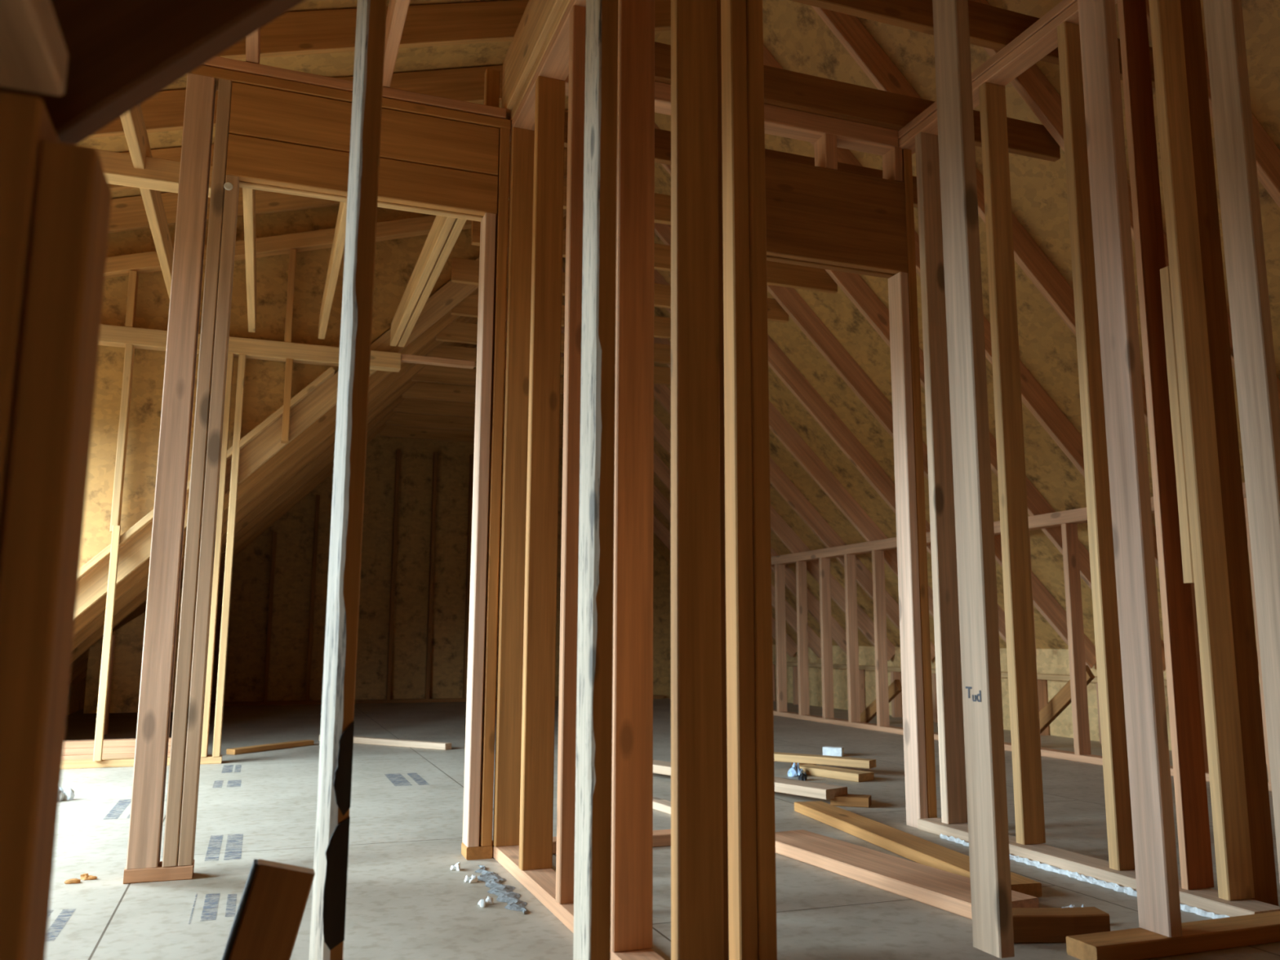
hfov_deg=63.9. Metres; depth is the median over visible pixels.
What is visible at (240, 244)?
plate
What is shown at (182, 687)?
stud
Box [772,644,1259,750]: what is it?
wall
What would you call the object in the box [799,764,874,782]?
wood offcut
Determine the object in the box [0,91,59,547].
stud
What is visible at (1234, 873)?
stud
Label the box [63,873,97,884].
chip
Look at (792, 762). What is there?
wood offcut
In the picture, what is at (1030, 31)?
plate
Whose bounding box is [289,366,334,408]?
plate
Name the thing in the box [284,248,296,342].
stud
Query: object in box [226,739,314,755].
board
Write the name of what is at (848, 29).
rafter
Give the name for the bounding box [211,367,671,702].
wall
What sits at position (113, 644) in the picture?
prop
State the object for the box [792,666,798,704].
stud
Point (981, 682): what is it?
stud
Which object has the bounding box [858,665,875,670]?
plate
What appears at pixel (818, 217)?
header
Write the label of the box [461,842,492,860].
plate
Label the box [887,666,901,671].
plate
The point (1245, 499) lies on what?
stud
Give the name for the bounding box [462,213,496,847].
stud
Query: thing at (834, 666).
plate
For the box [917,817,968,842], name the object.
plate
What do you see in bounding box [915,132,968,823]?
stud
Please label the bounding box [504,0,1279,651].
roof sheathing
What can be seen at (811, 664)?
plate
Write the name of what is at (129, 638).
wall
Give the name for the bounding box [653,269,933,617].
rafter
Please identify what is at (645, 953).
plate
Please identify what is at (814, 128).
plate
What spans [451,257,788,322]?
tie
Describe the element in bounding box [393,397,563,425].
tie
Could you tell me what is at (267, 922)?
leaning board
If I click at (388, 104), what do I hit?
plate
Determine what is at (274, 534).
stud
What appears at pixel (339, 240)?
joist
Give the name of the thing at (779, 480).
rafter
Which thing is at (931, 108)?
plate
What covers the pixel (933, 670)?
plate
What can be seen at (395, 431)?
tie
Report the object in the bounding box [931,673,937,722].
stud
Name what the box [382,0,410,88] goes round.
joist
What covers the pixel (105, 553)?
plate
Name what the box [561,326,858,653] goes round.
rafter
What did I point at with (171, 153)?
rafter
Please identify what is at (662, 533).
rafter
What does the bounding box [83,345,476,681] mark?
rafter
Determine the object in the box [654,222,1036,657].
rafter
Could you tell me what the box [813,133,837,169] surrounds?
stud
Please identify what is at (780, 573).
stud
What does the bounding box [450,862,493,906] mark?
crumbs
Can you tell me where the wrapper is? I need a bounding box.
[787,762,804,777]
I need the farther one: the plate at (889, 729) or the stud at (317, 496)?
the stud at (317, 496)
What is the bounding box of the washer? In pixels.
[223,182,232,190]
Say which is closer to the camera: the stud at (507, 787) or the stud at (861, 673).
the stud at (507, 787)
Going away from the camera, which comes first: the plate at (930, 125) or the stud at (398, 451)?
the plate at (930, 125)
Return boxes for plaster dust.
[939,833,1229,919]
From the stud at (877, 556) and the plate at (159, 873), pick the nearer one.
the plate at (159, 873)
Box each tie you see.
[378,425,563,448]
[386,412,563,437]
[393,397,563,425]
[401,382,564,410]
[411,364,654,401]
[426,344,671,385]
[435,321,671,364]
[450,293,671,338]
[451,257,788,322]
[471,220,837,293]
[508,169,671,225]
[564,111,917,207]
[654,41,1060,161]
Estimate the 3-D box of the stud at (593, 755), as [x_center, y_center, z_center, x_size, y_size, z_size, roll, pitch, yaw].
[-0.079,-0.345,1.956,0.040,2.561,0.089,3,-9,-20]
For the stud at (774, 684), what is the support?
on the floor
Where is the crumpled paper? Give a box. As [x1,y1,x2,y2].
[58,785,74,801]
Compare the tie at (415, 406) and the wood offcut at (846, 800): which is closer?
the wood offcut at (846, 800)
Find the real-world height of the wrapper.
0.067 m
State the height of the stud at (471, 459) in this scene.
2.662 m
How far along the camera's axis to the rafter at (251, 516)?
8.29 m
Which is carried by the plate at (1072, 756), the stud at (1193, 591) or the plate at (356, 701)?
the stud at (1193, 591)
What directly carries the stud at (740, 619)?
on the plate
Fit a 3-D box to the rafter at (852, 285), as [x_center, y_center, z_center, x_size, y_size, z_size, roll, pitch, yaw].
[1.777,-0.582,6.193,3.439,3.439,0.039,3,-9,-20]
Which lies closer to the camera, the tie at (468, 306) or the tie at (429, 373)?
the tie at (468, 306)
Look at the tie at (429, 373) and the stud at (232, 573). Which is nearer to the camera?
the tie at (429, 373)
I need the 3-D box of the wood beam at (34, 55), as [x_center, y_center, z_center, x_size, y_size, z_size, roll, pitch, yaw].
[-0.336,-0.362,0.381,0.097,0.038,0.795,3,-9,-20]
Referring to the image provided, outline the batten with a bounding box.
[400,354,474,368]
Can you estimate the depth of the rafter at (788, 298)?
6.72 m
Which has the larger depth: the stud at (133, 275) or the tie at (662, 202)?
the stud at (133, 275)
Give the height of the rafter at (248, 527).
3.659 m
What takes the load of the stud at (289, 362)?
attached to the plate at (329, 372)
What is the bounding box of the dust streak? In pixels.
[475,865,528,914]
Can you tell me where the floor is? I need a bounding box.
[44,697,1279,959]
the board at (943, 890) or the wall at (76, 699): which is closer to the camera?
the board at (943, 890)
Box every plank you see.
[62,745,170,755]
[62,752,170,759]
[63,737,171,748]
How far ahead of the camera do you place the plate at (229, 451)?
5.81 m
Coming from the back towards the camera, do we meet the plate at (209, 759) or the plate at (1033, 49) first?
the plate at (209, 759)
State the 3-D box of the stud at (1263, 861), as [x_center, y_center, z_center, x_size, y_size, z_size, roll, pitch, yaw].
[1.598,-0.202,2.838,0.091,2.640,0.039,3,-9,-20]
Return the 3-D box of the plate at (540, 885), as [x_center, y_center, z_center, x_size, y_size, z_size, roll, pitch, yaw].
[-0.276,1.098,2.785,0.124,0.039,1.095,3,-9,-20]
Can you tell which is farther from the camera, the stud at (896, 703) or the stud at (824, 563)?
the stud at (896, 703)
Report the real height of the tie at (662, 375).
0.141 m
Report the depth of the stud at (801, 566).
8.95 m
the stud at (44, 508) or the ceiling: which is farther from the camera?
the ceiling
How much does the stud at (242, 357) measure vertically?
2.246 m
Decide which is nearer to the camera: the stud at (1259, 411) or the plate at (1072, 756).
the stud at (1259, 411)
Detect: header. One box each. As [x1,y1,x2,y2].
[226,82,498,222]
[764,156,907,278]
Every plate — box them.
[62,757,134,768]
[78,543,111,580]
[104,250,161,278]
[119,509,153,547]
[123,859,194,884]
[189,65,352,102]
[200,755,222,764]
[202,56,353,92]
[226,445,233,460]
[234,239,244,261]
[239,404,284,449]
[255,227,335,257]
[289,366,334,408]
[354,697,466,703]
[375,214,435,241]
[382,86,506,119]
[382,97,511,129]
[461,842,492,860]
[491,840,573,933]
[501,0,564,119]
[507,0,570,121]
[510,0,586,137]
[552,836,556,853]
[610,948,665,959]
[653,694,663,698]
[653,829,671,847]
[654,81,671,115]
[764,103,898,155]
[771,537,897,566]
[773,709,903,734]
[786,662,797,666]
[808,662,821,667]
[832,663,847,669]
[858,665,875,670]
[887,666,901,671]
[897,101,937,140]
[897,110,937,155]
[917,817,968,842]
[931,668,935,673]
[971,0,1077,82]
[971,0,1079,109]
[1000,671,1008,677]
[1008,835,1136,889]
[1027,506,1087,530]
[1036,673,1070,680]
[1040,747,1102,765]
[1090,675,1097,682]
[1178,880,1279,916]
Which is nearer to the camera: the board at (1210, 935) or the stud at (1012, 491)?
the board at (1210, 935)
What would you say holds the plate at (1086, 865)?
on the floor
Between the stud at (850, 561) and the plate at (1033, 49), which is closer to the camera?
the plate at (1033, 49)
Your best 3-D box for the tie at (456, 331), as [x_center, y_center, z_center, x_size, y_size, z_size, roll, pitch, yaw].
[-0.437,-0.982,7.472,2.080,0.140,0.039,3,-9,-20]
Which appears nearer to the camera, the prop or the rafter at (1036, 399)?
the rafter at (1036, 399)
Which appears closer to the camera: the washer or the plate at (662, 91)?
the washer
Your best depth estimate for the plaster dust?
2.93 m
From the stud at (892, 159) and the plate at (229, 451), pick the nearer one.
the stud at (892, 159)
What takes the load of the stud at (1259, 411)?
on the board at (1210, 935)
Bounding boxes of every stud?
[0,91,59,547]
[0,140,111,959]
[93,525,120,760]
[110,343,134,532]
[124,270,138,327]
[125,73,215,869]
[162,78,231,866]
[177,174,239,866]
[200,353,234,756]
[212,354,246,756]
[223,573,232,702]
[262,531,276,701]
[280,358,293,443]
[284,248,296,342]
[305,494,319,701]
[308,0,386,959]
[386,448,400,699]
[424,451,438,698]
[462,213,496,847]
[462,453,473,698]
[479,128,510,846]
[493,127,534,846]
[519,75,565,870]
[555,4,586,904]
[573,0,617,959]
[610,0,654,951]
[671,0,724,959]
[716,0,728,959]
[720,0,758,959]
[746,0,777,959]
[773,665,775,701]
[774,564,786,711]
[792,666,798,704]
[795,560,809,715]
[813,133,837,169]
[818,557,834,718]
[844,554,860,722]
[858,669,865,712]
[871,550,889,726]
[882,146,902,182]
[888,271,928,827]
[890,671,902,717]
[902,148,937,817]
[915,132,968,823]
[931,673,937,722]
[932,0,1014,958]
[978,82,1045,844]
[1028,530,1040,744]
[1037,679,1048,735]
[1056,21,1135,871]
[1061,523,1091,755]
[1077,0,1182,937]
[1096,682,1101,743]
[1116,0,1188,889]
[1123,0,1213,889]
[1148,0,1254,900]
[1180,0,1278,906]
[1191,583,1208,772]
[1203,0,1279,883]
[1244,497,1271,782]
[1260,693,1266,764]
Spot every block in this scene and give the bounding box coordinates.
[483,68,500,107]
[1160,266,1194,583]
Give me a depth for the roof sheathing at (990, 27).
3.50 m
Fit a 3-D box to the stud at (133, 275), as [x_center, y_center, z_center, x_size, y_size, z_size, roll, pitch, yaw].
[-2.863,-1.009,5.785,0.039,0.325,0.090,3,-9,-20]
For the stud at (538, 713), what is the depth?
3.05 m
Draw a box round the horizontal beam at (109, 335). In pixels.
[98,324,400,372]
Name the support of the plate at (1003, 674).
attached to the wall at (1049, 661)
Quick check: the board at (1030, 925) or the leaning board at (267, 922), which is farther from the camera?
the board at (1030, 925)
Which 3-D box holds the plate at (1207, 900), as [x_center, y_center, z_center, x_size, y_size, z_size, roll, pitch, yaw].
[1.423,1.077,2.598,0.211,0.038,0.324,3,-9,-20]
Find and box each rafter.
[0,0,304,145]
[69,342,470,683]
[70,297,506,673]
[71,288,506,662]
[71,343,476,685]
[72,315,471,649]
[73,215,566,635]
[75,208,566,618]
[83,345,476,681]
[86,65,502,138]
[108,110,568,191]
[108,148,567,233]
[504,350,671,551]
[505,320,797,657]
[560,353,821,658]
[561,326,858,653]
[562,267,895,661]
[564,227,935,661]
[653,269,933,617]
[654,123,1096,668]
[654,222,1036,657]
[763,44,1257,662]
[811,5,1248,547]
[825,269,1165,671]
[969,0,1279,408]
[1145,0,1279,207]
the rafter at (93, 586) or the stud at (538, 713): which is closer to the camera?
the stud at (538, 713)
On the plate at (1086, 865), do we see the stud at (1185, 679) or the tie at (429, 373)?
the stud at (1185, 679)
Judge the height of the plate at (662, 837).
0.038 m
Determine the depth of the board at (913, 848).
3.33 m
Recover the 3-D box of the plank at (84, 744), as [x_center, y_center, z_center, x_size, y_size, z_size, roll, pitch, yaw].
[-3.086,1.452,5.644,1.180,0.038,0.091,3,-9,-20]
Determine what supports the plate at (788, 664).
attached to the wall at (1049, 661)
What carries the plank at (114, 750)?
on the plank at (124, 755)
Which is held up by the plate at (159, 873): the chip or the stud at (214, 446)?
the stud at (214, 446)
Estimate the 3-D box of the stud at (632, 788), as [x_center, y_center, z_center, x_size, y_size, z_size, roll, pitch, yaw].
[-0.016,-0.200,2.339,0.090,2.391,0.039,3,-9,-20]
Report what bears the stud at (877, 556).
on the plate at (889, 729)
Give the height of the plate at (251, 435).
0.274 m
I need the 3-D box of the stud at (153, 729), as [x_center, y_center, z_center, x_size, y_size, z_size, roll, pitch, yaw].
[-1.405,-0.089,3.097,0.080,2.391,0.090,3,-9,-20]
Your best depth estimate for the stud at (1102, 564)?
3.09 m
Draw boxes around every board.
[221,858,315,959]
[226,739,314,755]
[318,734,451,750]
[653,760,847,799]
[653,796,671,814]
[773,751,875,768]
[775,829,1039,919]
[794,800,1042,897]
[1012,906,1110,943]
[1066,911,1279,959]
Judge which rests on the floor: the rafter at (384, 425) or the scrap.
the scrap
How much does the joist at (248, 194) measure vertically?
0.141 m
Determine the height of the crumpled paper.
0.065 m
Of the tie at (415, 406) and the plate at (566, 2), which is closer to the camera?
the plate at (566, 2)
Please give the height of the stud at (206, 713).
2.246 m
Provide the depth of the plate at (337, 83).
3.32 m
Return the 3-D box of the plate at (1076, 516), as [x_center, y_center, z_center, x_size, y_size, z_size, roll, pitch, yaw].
[2.371,0.190,5.864,0.517,0.076,1.014,3,-9,-20]
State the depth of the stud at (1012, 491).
3.46 m
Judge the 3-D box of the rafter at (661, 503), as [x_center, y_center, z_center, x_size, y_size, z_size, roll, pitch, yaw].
[0.105,0.111,10.726,3.439,3.439,0.040,3,-9,-20]
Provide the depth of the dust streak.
2.78 m
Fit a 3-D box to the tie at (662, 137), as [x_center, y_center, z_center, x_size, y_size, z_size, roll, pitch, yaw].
[0.561,-1.418,4.623,2.180,0.141,0.040,3,-9,-20]
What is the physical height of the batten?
0.040 m
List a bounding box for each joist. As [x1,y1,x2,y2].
[242,187,257,332]
[245,28,260,64]
[318,201,346,339]
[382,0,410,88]
[390,215,456,346]
[397,217,466,346]
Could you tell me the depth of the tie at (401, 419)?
10.09 m
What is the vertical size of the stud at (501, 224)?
2.391 m
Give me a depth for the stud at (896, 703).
9.15 m
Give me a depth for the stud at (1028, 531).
6.35 m
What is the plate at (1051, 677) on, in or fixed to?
attached to the wall at (1049, 661)
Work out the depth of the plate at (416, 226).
6.35 m
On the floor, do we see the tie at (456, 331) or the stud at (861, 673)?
the stud at (861, 673)
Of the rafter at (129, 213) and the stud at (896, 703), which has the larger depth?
the stud at (896, 703)
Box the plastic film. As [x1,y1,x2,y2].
[1061,903,1084,907]
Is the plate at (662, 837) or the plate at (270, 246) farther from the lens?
the plate at (270, 246)
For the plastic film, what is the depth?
2.57 m
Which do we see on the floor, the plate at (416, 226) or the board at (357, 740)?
the board at (357, 740)
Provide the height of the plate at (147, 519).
0.211 m
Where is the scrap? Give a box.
[797,772,807,781]
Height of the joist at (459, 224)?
0.141 m
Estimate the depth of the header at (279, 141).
3.38 m
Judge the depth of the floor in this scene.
3.28 m
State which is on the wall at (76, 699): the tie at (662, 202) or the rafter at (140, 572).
the rafter at (140, 572)
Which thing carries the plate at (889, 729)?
on the floor
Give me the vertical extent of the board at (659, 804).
0.031 m
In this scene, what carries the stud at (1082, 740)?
on the plate at (1072, 756)
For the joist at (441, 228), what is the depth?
5.07 m
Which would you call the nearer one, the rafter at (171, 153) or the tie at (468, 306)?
the rafter at (171, 153)
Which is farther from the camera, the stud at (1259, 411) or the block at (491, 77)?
the block at (491, 77)
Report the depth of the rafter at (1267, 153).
3.85 m
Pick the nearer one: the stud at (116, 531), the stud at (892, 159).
the stud at (892, 159)
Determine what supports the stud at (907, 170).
on the floor
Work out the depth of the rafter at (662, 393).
9.15 m
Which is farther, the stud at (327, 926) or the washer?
the washer
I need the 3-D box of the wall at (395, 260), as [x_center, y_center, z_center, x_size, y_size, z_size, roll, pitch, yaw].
[-2.060,-0.700,6.137,4.600,4.600,0.012,3,-9,-20]
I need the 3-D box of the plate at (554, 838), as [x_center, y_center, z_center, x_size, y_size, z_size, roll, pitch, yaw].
[-0.268,1.166,3.224,0.078,0.038,0.252,3,-9,-20]
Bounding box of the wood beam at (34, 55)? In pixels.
[0,0,68,96]
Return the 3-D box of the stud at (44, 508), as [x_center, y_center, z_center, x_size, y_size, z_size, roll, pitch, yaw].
[-0.443,0.271,0.726,0.038,1.042,0.090,3,-9,-20]
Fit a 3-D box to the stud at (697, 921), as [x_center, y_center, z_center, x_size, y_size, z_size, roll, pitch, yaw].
[0.108,-0.251,2.005,0.090,2.391,0.039,3,-9,-20]
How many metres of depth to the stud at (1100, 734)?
6.90 m
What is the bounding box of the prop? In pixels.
[103,635,115,734]
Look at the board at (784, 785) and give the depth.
4.35 m
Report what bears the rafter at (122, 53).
attached to the stud at (25, 122)
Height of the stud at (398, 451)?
2.662 m
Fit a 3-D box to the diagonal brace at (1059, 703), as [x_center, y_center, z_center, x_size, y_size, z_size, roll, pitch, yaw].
[2.554,1.410,6.337,0.040,0.541,0.674,3,-9,-20]
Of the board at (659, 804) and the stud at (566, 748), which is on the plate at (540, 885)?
the stud at (566, 748)
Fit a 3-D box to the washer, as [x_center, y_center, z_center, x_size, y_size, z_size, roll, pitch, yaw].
[-1.289,-0.920,3.215,0.027,0.027,0.004,3,-9,-20]
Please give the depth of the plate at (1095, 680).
6.95 m
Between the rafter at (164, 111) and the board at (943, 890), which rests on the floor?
the board at (943, 890)
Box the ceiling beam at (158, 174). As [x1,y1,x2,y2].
[96,149,212,197]
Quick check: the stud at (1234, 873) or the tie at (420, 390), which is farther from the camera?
the tie at (420, 390)
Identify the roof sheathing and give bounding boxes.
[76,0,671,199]
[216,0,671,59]
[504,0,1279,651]
[789,0,1155,88]
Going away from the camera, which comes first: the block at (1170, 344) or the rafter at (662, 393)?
the block at (1170, 344)
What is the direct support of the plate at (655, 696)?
on the wall at (251, 567)
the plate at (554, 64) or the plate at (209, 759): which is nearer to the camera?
the plate at (554, 64)
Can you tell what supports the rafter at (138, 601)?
on the wall at (76, 699)
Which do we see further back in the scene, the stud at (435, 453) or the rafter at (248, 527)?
the stud at (435, 453)
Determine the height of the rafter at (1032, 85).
3.439 m
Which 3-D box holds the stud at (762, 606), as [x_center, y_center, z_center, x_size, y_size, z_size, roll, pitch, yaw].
[0.231,-0.230,2.139,0.039,2.391,0.090,3,-9,-20]
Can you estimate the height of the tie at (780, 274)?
0.141 m
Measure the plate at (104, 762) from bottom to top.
0.039 m
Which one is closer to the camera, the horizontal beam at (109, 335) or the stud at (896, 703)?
the horizontal beam at (109, 335)
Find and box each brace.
[120,104,173,298]
[860,679,902,723]
[1039,665,1094,733]
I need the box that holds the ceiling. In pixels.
[78,255,479,581]
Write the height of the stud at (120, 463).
1.045 m
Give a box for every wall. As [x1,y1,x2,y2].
[66,679,85,715]
[79,177,567,573]
[83,588,182,713]
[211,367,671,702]
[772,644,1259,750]
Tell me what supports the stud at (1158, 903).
on the board at (1210, 935)
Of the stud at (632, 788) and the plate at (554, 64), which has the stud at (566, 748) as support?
the plate at (554, 64)
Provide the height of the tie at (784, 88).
0.141 m
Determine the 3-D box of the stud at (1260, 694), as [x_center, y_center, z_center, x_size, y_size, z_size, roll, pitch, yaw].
[3.548,1.394,5.779,0.091,0.400,0.038,3,-9,-20]
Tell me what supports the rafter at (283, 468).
on the wall at (76, 699)
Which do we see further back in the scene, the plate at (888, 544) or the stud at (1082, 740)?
the plate at (888, 544)
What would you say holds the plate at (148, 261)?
on the wall at (395, 260)
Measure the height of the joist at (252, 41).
0.094 m
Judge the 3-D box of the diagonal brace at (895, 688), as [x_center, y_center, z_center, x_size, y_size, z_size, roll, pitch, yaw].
[1.895,1.762,8.107,0.038,0.387,0.584,3,-9,-20]
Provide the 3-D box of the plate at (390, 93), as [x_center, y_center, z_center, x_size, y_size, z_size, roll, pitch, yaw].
[-0.657,-1.294,3.480,0.423,0.036,0.070,3,-9,-20]
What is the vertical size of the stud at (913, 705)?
2.118 m
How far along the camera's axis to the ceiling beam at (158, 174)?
3.88 m
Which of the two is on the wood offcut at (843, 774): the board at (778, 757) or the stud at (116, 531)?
the board at (778, 757)
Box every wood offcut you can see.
[791,762,816,765]
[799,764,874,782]
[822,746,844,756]
[830,794,871,807]
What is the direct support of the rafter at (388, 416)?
on the wall at (76, 699)

